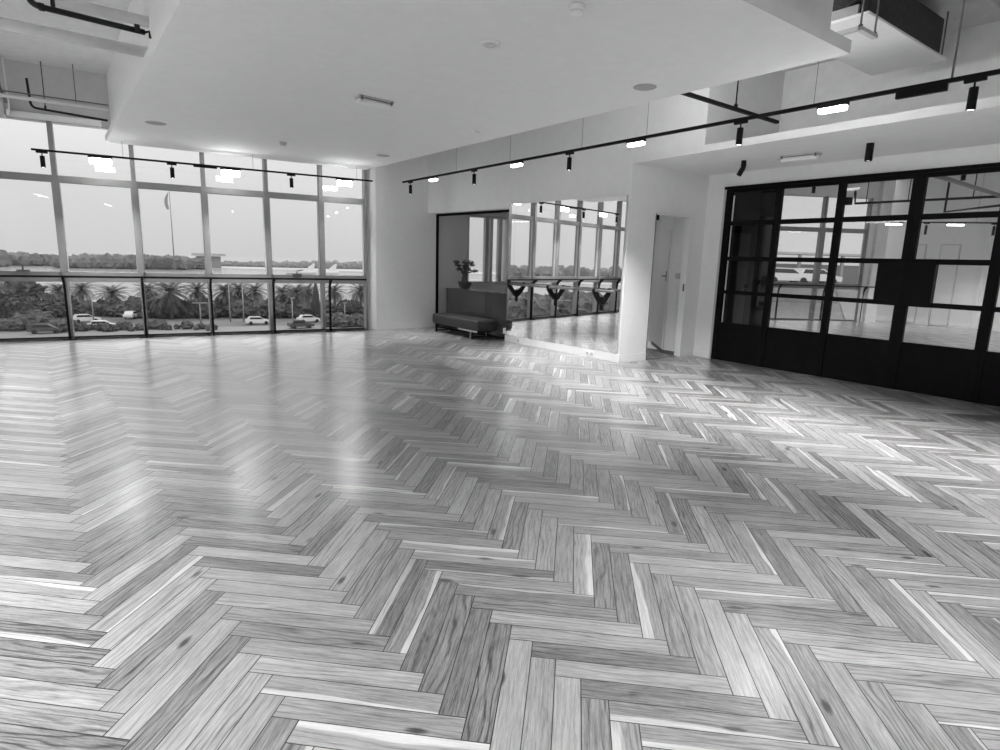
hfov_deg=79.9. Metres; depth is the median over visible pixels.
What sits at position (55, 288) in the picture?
date palm
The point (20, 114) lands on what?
trim
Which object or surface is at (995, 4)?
trim
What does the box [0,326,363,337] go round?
road
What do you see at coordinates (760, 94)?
wall
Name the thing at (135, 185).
window
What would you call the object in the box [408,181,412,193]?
track spotlight
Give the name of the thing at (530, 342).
baseboard
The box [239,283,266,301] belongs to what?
date palm
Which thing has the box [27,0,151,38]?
pipe
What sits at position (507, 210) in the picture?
window
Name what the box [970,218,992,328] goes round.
trim
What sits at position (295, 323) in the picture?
parked car
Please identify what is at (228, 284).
street lamp
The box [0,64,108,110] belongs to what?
ceiling pipe
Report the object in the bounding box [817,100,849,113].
track light
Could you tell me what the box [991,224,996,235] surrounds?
track spotlight
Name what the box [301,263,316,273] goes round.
moored boat
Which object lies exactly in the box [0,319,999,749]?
floor
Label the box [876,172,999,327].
wall
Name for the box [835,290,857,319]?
trim
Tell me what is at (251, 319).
parked car
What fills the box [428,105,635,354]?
wall
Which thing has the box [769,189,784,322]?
wall
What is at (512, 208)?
wall mirror
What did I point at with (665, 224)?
wall
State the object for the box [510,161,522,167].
track light
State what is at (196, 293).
date palm
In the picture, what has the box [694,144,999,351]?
wall
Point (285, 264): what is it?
treeline
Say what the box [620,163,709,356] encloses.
wall
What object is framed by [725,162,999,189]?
trim
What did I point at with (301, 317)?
parked car
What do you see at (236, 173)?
diffuser
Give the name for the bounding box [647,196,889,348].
wall
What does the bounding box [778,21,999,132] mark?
wall
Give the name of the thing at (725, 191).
trim
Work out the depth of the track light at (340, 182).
11.61 m
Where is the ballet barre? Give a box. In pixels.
[494,282,614,310]
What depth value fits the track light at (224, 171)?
10.61 m
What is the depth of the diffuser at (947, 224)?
16.46 m
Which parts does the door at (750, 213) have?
kick panel, rail, pane, rail, pane, rail, pane, rail, pane, rail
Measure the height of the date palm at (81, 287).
6.952 m
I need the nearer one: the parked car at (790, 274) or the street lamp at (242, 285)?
the parked car at (790, 274)
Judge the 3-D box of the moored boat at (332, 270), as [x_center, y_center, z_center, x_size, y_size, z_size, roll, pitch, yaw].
[-134.360,-84.410,474.261,12.270,7.800,5.269,-6,13,-36]
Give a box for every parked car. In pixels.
[27,323,62,333]
[73,314,100,322]
[87,320,115,324]
[123,311,136,318]
[245,316,268,324]
[287,320,314,328]
[296,315,319,321]
[774,267,811,282]
[795,268,842,282]
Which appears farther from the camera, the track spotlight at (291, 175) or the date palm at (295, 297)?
the date palm at (295, 297)
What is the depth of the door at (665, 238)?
11.08 m
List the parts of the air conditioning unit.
panel, casing, rod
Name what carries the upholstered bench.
on the floor
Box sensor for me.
[479,39,500,47]
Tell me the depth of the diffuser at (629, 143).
7.49 m
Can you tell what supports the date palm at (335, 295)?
on the lawn
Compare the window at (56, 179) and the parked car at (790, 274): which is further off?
the parked car at (790, 274)
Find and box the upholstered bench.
[433,313,497,338]
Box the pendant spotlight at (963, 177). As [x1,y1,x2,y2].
[960,175,965,180]
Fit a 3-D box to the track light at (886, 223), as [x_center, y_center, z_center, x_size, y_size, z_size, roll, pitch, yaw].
[11.141,-4.281,16.877,0.430,0.077,0.060,5,11,16]
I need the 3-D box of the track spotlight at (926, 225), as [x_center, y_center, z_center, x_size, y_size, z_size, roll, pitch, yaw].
[11.913,-4.092,16.681,0.150,0.330,0.066,5,11,16]
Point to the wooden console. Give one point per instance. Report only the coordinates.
(470, 302)
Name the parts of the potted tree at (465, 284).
pot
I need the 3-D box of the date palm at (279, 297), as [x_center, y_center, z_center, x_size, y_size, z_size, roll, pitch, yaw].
[-48.664,-17.020,133.349,7.271,7.641,6.992,-6,13,-36]
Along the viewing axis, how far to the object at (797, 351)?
9.06 m
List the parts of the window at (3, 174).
head rail, sill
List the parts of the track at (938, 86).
rail, rod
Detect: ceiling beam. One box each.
[0,17,147,56]
[25,0,148,27]
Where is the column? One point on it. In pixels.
(370, 173)
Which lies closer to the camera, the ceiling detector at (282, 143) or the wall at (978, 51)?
the wall at (978, 51)
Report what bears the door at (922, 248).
in the wall at (972, 236)
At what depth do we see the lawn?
118.55 m
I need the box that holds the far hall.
[191,253,225,267]
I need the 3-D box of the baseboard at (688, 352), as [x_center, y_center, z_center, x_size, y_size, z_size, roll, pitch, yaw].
[3.407,-0.352,10.351,0.310,0.100,0.362,-6,13,-36]
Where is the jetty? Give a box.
[286,273,313,274]
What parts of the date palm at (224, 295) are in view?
crown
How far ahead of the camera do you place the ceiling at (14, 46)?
7.87 m
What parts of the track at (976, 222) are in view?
rail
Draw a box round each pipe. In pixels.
[0,55,9,111]
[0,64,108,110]
[25,61,107,121]
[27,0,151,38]
[854,174,999,204]
[943,182,999,212]
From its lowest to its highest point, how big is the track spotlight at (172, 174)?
0.250 m
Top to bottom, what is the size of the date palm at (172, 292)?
8.436 m
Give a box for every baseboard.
[377,321,434,329]
[505,335,645,362]
[661,349,673,354]
[682,350,708,357]
[890,318,999,330]
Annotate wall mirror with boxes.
[505,204,515,335]
[512,201,557,341]
[551,197,604,349]
[596,195,626,353]
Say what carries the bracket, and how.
hanging from the ceiling at (14, 46)
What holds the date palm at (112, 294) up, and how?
on the lawn
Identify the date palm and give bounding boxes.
[42,283,72,294]
[69,282,96,301]
[88,283,129,304]
[133,282,160,298]
[145,282,192,318]
[182,283,214,300]
[206,283,243,316]
[226,283,251,299]
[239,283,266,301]
[265,283,293,302]
[280,283,311,304]
[297,283,319,301]
[325,284,346,305]
[345,284,363,303]
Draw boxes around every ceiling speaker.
[145,121,166,125]
[633,84,656,90]
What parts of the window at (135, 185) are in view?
sill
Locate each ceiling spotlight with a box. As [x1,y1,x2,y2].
[736,160,746,176]
[864,143,874,161]
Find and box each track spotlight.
[35,150,47,167]
[167,162,176,177]
[287,174,295,187]
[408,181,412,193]
[471,169,476,184]
[565,152,573,170]
[734,120,747,144]
[924,223,929,234]
[963,75,987,110]
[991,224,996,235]
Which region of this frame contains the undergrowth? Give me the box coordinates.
[0,309,363,331]
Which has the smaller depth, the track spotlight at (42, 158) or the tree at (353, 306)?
the track spotlight at (42, 158)
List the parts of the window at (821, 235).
post, post, guard rail, handrail, sill, post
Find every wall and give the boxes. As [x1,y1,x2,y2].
[0,59,110,127]
[375,155,435,322]
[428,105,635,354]
[435,213,508,326]
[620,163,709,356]
[633,70,784,156]
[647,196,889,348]
[648,216,684,350]
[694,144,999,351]
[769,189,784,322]
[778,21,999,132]
[784,181,895,320]
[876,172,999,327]
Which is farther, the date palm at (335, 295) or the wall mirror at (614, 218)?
the date palm at (335, 295)
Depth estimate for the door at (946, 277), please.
17.83 m
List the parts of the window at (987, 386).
kick panel, rail, rail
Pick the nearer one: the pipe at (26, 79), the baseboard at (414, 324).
the pipe at (26, 79)
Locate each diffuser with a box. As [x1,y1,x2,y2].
[221,170,239,176]
[356,98,391,109]
[511,163,522,167]
[627,141,644,146]
[818,105,846,113]
[947,224,963,225]
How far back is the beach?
596.13 m
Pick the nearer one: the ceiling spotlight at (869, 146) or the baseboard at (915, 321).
the ceiling spotlight at (869, 146)
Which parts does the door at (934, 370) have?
kick panel, rail, rail, rail, rail, rail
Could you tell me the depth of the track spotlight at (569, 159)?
8.46 m
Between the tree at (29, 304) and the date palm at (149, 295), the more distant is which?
the date palm at (149, 295)
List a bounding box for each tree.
[0,281,47,317]
[8,292,59,317]
[44,293,81,319]
[312,283,319,316]
[334,298,362,314]
[453,259,477,289]
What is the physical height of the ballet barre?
0.360 m
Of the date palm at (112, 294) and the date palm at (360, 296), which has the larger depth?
the date palm at (360, 296)
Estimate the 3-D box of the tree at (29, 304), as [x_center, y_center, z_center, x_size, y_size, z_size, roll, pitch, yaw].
[-85.701,-12.729,110.085,8.917,5.827,9.144,-6,13,-36]
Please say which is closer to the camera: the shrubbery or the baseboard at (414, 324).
the baseboard at (414, 324)
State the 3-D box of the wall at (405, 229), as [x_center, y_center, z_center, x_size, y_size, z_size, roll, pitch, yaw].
[-2.089,-3.226,13.087,1.460,4.400,0.200,-6,13,-36]
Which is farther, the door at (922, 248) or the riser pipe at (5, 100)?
the door at (922, 248)
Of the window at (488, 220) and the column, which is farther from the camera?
the window at (488, 220)
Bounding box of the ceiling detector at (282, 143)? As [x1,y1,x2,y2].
[278,141,287,145]
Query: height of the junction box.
0.200 m
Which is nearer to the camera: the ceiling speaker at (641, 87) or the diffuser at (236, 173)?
the ceiling speaker at (641, 87)
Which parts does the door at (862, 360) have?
rail, kick panel, rail, rail, rail, rail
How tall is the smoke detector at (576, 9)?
0.066 m
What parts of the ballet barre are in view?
rail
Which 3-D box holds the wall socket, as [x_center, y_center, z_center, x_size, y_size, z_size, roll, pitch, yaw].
[1.510,-0.364,10.056,0.015,0.075,0.200,-7,14,-39]
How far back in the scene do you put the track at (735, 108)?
6.82 m
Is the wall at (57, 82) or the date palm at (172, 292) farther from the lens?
the date palm at (172, 292)
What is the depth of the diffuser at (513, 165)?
9.41 m
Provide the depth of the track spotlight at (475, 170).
10.37 m
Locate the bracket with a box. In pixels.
[837,0,879,39]
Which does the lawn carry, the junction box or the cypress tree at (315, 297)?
the cypress tree at (315, 297)
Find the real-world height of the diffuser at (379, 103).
0.060 m
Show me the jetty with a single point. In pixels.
(286, 273)
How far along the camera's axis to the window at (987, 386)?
7.20 m
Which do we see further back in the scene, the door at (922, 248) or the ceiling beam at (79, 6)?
the door at (922, 248)
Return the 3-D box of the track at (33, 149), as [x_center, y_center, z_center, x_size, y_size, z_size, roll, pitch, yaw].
[-4.897,-3.790,10.544,5.430,0.300,0.040,-5,12,-29]
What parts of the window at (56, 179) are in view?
post, head rail, sill, post, rail, guard rail, handrail, post, post, post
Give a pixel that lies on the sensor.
(488, 43)
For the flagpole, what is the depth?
443.17 m
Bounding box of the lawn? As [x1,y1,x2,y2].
[0,301,363,333]
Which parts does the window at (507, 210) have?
rail, rail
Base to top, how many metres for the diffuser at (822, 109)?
0.041 m
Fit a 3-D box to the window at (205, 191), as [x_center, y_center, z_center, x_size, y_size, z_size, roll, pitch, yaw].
[-5.032,-2.552,11.346,1.092,3.560,0.160,-5,12,-29]
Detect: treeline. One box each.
[0,250,204,269]
[221,260,361,268]
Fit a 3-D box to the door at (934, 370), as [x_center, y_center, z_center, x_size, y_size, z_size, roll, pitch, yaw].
[5.622,-1.118,7.502,0.110,2.800,0.945,-6,13,-36]
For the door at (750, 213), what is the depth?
9.68 m
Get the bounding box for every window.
[0,116,68,341]
[0,121,366,340]
[128,145,210,336]
[199,152,269,334]
[262,159,322,332]
[317,165,367,331]
[435,209,508,338]
[467,214,505,283]
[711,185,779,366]
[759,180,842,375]
[770,195,825,319]
[774,196,874,320]
[972,252,999,406]
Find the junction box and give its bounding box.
[0,101,9,116]
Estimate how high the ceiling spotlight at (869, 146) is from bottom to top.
0.205 m
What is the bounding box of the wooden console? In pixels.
[446,288,506,336]
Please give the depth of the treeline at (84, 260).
456.46 m
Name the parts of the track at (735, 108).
cord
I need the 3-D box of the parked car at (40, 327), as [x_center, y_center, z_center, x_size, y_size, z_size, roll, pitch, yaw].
[-72.837,-7.457,95.584,4.600,1.500,1.840,-5,12,-29]
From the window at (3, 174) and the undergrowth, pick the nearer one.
the window at (3, 174)
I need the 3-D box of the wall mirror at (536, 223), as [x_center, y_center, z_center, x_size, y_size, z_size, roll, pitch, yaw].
[0.616,-1.888,10.949,0.012,2.470,1.097,-7,14,-39]
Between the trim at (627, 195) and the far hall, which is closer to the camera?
the trim at (627, 195)
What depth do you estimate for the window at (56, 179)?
10.20 m
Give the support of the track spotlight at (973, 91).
hanging from the track at (938, 86)
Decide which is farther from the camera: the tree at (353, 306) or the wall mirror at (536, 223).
the tree at (353, 306)
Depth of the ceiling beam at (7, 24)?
5.83 m
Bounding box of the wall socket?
[585,350,593,355]
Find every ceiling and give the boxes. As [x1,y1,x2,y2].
[0,0,999,74]
[105,0,851,169]
[632,96,999,174]
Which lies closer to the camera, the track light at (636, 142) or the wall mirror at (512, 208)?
the track light at (636, 142)
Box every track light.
[88,155,111,165]
[220,167,240,176]
[336,178,352,186]
[429,176,437,181]
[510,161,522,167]
[627,138,645,146]
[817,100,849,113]
[885,222,902,224]
[946,223,964,225]
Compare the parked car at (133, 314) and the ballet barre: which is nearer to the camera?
the ballet barre
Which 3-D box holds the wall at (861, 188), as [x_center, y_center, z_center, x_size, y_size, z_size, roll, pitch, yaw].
[10.026,-3.915,18.404,3.900,4.450,0.240,1,11,-5]
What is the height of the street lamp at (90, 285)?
7.091 m
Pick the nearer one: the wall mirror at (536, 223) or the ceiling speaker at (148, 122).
the ceiling speaker at (148, 122)
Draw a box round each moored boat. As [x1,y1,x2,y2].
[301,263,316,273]
[326,264,338,273]
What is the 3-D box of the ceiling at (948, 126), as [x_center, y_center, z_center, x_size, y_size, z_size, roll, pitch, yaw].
[5.511,-2.535,5.816,2.250,0.090,9.460,-6,13,-36]
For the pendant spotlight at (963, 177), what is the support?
hanging from the ceiling
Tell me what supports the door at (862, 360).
in the wall at (983, 154)
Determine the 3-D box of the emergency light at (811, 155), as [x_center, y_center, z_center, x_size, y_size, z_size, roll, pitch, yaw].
[3.999,-2.899,7.952,0.136,0.085,0.500,-8,15,-42]
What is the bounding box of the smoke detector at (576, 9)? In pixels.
[568,2,584,16]
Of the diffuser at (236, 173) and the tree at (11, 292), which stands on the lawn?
the tree at (11, 292)
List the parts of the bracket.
rod, rod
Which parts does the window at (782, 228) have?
sill, head rail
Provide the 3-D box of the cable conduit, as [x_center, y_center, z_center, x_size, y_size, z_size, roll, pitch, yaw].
[-8.697,-4.270,8.481,5.250,0.079,0.020,-5,12,-29]
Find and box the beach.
[212,266,495,274]
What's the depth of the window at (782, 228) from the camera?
18.40 m
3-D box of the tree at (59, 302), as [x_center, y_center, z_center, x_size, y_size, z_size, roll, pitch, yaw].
[-83.611,-12.870,112.265,8.633,5.405,7.829,-6,13,-36]
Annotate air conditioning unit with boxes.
[830,0,948,75]
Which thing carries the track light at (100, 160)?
attached to the track at (33, 149)
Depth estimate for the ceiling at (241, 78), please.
5.50 m
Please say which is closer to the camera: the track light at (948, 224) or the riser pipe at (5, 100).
the riser pipe at (5, 100)
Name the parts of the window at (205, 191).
sill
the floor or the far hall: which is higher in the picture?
the far hall
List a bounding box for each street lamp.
[90,285,94,319]
[228,284,230,321]
[242,285,244,321]
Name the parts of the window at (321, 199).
sill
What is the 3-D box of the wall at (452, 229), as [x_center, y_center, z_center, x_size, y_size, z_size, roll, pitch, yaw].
[0.147,-2.369,13.203,2.120,2.800,3.000,-6,13,-36]
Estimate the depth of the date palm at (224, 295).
126.54 m
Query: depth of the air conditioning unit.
6.23 m
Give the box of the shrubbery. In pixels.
[0,292,363,318]
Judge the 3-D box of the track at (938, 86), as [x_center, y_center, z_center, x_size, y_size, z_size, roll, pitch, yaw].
[1.905,-3.518,7.155,0.044,1.370,13.180,-6,13,-36]
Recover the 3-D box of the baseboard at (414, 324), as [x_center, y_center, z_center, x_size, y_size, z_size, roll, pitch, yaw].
[-2.085,-1.122,13.400,1.440,0.150,0.018,-6,13,-36]
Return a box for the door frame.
[646,213,692,359]
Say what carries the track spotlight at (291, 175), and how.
hanging from the track at (33, 149)
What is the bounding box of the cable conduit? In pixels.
[0,90,107,105]
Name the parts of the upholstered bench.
frame, seat, rail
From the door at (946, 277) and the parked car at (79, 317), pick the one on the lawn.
the parked car at (79, 317)
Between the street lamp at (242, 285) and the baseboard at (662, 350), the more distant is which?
the street lamp at (242, 285)
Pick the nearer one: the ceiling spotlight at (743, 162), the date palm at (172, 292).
the ceiling spotlight at (743, 162)
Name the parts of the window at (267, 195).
sill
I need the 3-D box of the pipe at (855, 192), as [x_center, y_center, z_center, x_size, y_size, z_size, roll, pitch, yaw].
[10.559,-4.595,14.002,3.800,0.930,1.601,8,13,30]
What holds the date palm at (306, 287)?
on the lawn
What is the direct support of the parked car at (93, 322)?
on the road
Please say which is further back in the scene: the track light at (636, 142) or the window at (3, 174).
the window at (3, 174)
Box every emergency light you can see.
[354,94,393,109]
[779,152,821,162]
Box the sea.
[0,251,495,301]
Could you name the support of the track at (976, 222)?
hanging from the ceiling
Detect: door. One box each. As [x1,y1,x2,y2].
[651,231,671,351]
[817,173,920,387]
[888,167,999,401]
[906,244,927,322]
[929,244,961,325]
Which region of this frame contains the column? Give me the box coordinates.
[366,168,376,329]
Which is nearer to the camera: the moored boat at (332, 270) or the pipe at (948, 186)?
the pipe at (948, 186)
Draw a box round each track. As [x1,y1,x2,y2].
[31,148,372,181]
[402,0,999,182]
[680,80,778,123]
[885,174,996,223]
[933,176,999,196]
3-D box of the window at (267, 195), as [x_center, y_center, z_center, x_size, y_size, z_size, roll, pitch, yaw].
[-4.113,-2.622,11.851,1.049,3.560,0.186,-5,12,-29]
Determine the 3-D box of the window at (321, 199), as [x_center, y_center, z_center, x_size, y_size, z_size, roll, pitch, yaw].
[-3.252,-2.692,12.353,0.986,3.560,0.160,-5,12,-29]
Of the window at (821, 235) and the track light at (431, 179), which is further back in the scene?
the window at (821, 235)
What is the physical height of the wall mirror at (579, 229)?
2.470 m
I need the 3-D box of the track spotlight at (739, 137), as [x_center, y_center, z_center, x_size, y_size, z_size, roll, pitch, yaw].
[2.569,-2.595,6.386,0.066,0.250,0.150,-6,13,-36]
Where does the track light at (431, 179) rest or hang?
attached to the track at (938, 86)
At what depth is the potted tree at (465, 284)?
13.20 m
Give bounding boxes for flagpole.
[164,191,175,269]
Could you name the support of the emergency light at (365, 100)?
attached to the ceiling at (241, 78)
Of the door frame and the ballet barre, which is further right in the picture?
the door frame
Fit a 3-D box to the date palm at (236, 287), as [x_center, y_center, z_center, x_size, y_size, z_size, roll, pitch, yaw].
[-58.102,-17.255,132.861,6.659,7.743,7.084,-6,13,-36]
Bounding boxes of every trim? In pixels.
[6,110,101,126]
[617,195,628,353]
[709,190,726,358]
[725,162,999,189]
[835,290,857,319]
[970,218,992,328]
[985,0,999,12]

